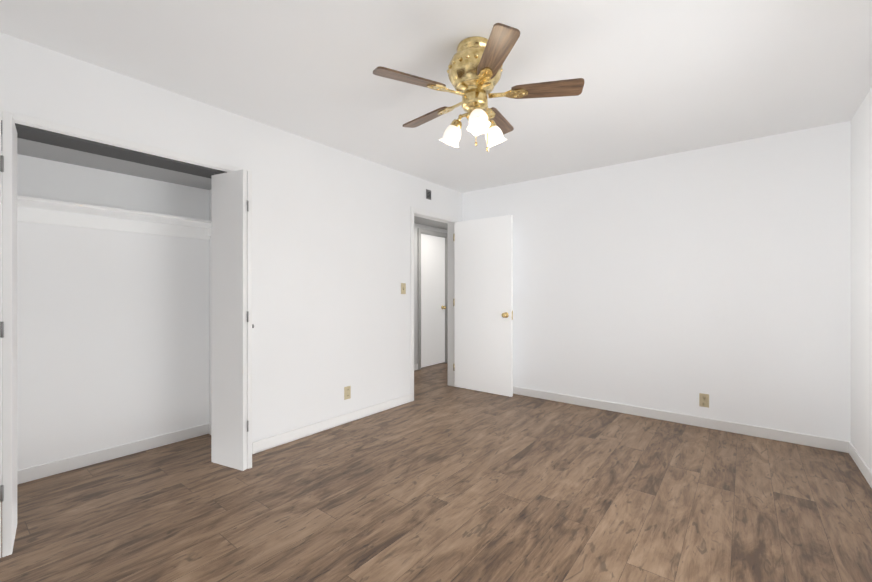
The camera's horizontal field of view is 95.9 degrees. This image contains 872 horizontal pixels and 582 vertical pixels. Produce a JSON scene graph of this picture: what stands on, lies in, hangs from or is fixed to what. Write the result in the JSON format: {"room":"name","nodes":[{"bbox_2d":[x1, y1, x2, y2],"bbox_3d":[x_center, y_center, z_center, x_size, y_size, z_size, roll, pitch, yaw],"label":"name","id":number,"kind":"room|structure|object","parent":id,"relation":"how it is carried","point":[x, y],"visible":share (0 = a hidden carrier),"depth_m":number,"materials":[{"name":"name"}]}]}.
{"room":"empty bedroom","nodes":[
{"label":"empty bedroom","id":0,"kind":"room"},
{"bbox_2d":[1,151,208,473],"bbox_3d":[-2.366,-0.030,2.793,0.120,2.440,1.600,0,0,38],"label":"wall","id":1,"kind":"structure","parent":0,"point":[112,338],"depth_m":2.76,"materials":[{"name":"paint"}]},
{"bbox_2d":[1,193,210,239],"bbox_3d":[-2.201,-0.484,2.663,0.300,0.109,1.360,0,0,38],"label":"closet shelf","id":2,"kind":"object","parent":1,"relation":"attached to","point":[41,211],"visible":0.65,"depth_m":2.68,"materials":[{"name":"paint"}]},
{"bbox_2d":[1,423,210,484],"bbox_3d":[-2.091,1.147,2.577,0.580,0.085,1.360,0,0,38],"label":"baseboard","id":3,"kind":"structure","parent":1,"relation":"attached to","point":[58,466],"depth_m":2.75,"materials":[{"name":"paint"}]},
{"bbox_2d":[1,134,210,189],"bbox_3d":[-2.091,-0.873,2.577,0.580,0.055,1.360,0,0,38],"label":"ceiling","id":4,"kind":"structure","parent":0,"point":[54,153],"depth_m":2.60,"materials":[{"name":"paint"}]},
{"bbox_2d":[209,190,210,423],"bbox_3d":[-1.634,-0.030,3.159,0.580,2.440,0.120,0,0,38],"label":"wall","id":5,"kind":"structure","parent":0,"point":[210,312],"depth_m":3.27,"materials":[{"name":"paint"}]},
{"bbox_2d":[0,32,461,442],"bbox_3d":[-0.784,-0.030,3.676,0.120,2.440,6.520,0,0,38],"label":"wall","id":6,"kind":"structure","parent":0,"point":[331,266],"depth_m":3.16,"materials":[{"name":"paint"}]},
{"bbox_2d":[0,110,16,557],"bbox_3d":[-2.033,0.181,1.826,0.323,1.989,0.149,0,0,38],"label":"bifold door","id":7,"kind":"structure","parent":6,"relation":"in","point":[8,328],"depth_m":1.75,"materials":[{"name":"paint"}]},
{"bbox_2d":[0,109,250,177],"bbox_3d":[-1.851,0.158,2.389,0.230,2.065,1.370,0,0,38],"label":"trim","id":8,"kind":"structure","parent":6,"relation":"attached to","point":[46,132],"depth_m":2.27,"materials":[{"name":"paint"}]},
{"bbox_2d":[211,169,253,470],"bbox_3d":[-1.362,0.181,2.685,0.319,1.989,0.198,0,0,38],"label":"bifold door","id":9,"kind":"structure","parent":6,"relation":"in","point":[232,325],"depth_m":2.61,"materials":[{"name":"paint"}]},
{"bbox_2d":[252,394,410,453],"bbox_3d":[-1.164,1.147,3.085,0.012,0.085,4.856,0,0,38],"label":"baseboard","id":10,"kind":"structure","parent":6,"relation":"attached to","point":[284,438],"depth_m":3.34,"materials":[{"name":"paint"}]},
{"bbox_2d":[344,386,350,399],"bbox_3d":[-0.799,0.920,3.552,0.010,0.115,0.070,0,0,38],"label":"electrical outlet","id":11,"kind":"object","parent":6,"relation":"attached to","point":[347,392],"visible":1,"depth_m":3.55,"materials":[{"name":"beige plastic"}]},
{"bbox_2d":[401,283,405,293],"bbox_3d":[-0.339,-0.025,4.132,0.017,0.115,0.070,0,0,38],"label":"light switch","id":12,"kind":"object","parent":6,"relation":"attached to","point":[403,288],"visible":1,"depth_m":4.13,"materials":[{"name":"beige plastic"}]},
{"bbox_2d":[426,189,430,199],"bbox_3d":[-0.084,-1.095,4.466,0.008,0.105,0.085,0,0,38],"label":"air vent","id":13,"kind":"object","parent":6,"relation":"in","point":[428,194],"visible":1,"depth_m":4.46,"materials":[{"name":"black metal"}]},
{"bbox_2d":[411,206,458,401],"bbox_3d":[-0.046,0.140,4.617,0.142,2.100,0.895,0,0,38],"label":"door frame","id":14,"kind":"structure","parent":6,"relation":"attached to","point":[450,221],"depth_m":4.89,"materials":[{"name":"paint"}]},
{"bbox_2d":[453,215,512,396],"bbox_3d":[0.540,0.167,4.625,0.788,2.023,0.173,0,0,38],"label":"room door","id":15,"kind":"structure","parent":6,"relation":"in","point":[483,305],"depth_m":4.58,"materials":[{"name":"paint"}]},
{"bbox_2d":[414,223,447,364],"bbox_3d":[-0.647,-0.030,5.584,0.120,2.440,3.590,0,0,38],"label":"wall","id":16,"kind":"structure","parent":0,"point":[416,226],"depth_m":5.94,"materials":[{"name":"paint"}]},
{"bbox_2d":[418,228,447,369],"bbox_3d":[-0.077,0.118,6.293,0.142,2.145,0.780,0,0,38],"label":"door frame","id":17,"kind":"structure","parent":16,"relation":"attached to","point":[431,233],"depth_m":6.15,"materials":[{"name":"paint"}]},
{"bbox_2d":[421,234,445,367],"bbox_3d":[-0.036,0.150,6.255,0.104,2.057,0.636,0,0,38],"label":"hall door","id":18,"kind":"structure","parent":16,"relation":"in","point":[433,307],"depth_m":6.26,"materials":[{"name":"paint"}]},
{"bbox_2d":[414,216,447,229],"bbox_3d":[-0.227,-1.134,5.254,0.950,0.229,3.350,0,0,38],"label":"ceiling","id":19,"kind":"structure","parent":0,"point":[428,222],"depth_m":5.94,"materials":[{"name":"paint"}]},
{"bbox_2d":[0,363,871,581],"bbox_3d":[0.194,1.220,2.986,5.050,0.060,6.840,0,0,38],"label":"floor","id":20,"kind":"structure","parent":0,"point":[438,479],"depth_m":2.17,"materials":[{"name":"brown wood"}]},
{"bbox_2d":[0,0,871,192],"bbox_3d":[0.194,-1.280,2.986,5.050,0.060,6.840,0,0,38],"label":"ceiling","id":21,"kind":"structure","parent":0,"point":[663,77],"depth_m":2.18,"materials":[{"name":"paint"}]},
{"bbox_2d":[373,23,584,151],"bbox_3d":[0.191,-0.985,2.045,1.015,0.531,1.022,0,0,38],"label":"fan","id":22,"kind":"object","parent":21,"relation":"hanging from","point":[475,69],"visible":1,"depth_m":1.94,"materials":[{"name":"brown wood"}]},
{"bbox_2d":[462,121,850,441],"bbox_3d":[1.775,-0.030,3.957,3.560,2.440,0.120,0,0,38],"label":"wall","id":23,"kind":"structure","parent":0,"point":[720,275],"depth_m":3.46,"materials":[{"name":"paint"}]},
{"bbox_2d":[513,386,849,452],"bbox_3d":[1.687,1.148,3.942,3.440,0.085,0.012,0,0,38],"label":"baseboard","id":24,"kind":"structure","parent":23,"relation":"attached to","point":[799,438],"depth_m":3.45,"materials":[{"name":"paint"}]},
{"bbox_2d":[699,393,708,407],"bbox_3d":[2.341,0.955,3.431,0.070,0.115,0.010,0,0,38],"label":"electrical outlet","id":25,"kind":"object","parent":23,"relation":"attached to","point":[703,400],"visible":1,"depth_m":3.43,"materials":[{"name":"beige plastic"}]},
{"bbox_2d":[851,87,871,470],"bbox_3d":[1.548,-0.030,0.881,0.120,2.440,5.000,0,0,38],"label":"wall","id":26,"kind":"structure","parent":0,"point":[861,280],"depth_m":2.62,"materials":[{"name":"paint"}]},
{"bbox_2d":[849,442,871,487],"bbox_3d":[1.530,1.147,0.965,0.012,0.085,4.868,0,0,38],"label":"baseboard","id":27,"kind":"structure","parent":26,"relation":"attached to","point":[863,467],"depth_m":2.58,"materials":[{"name":"paint"}]}
]}

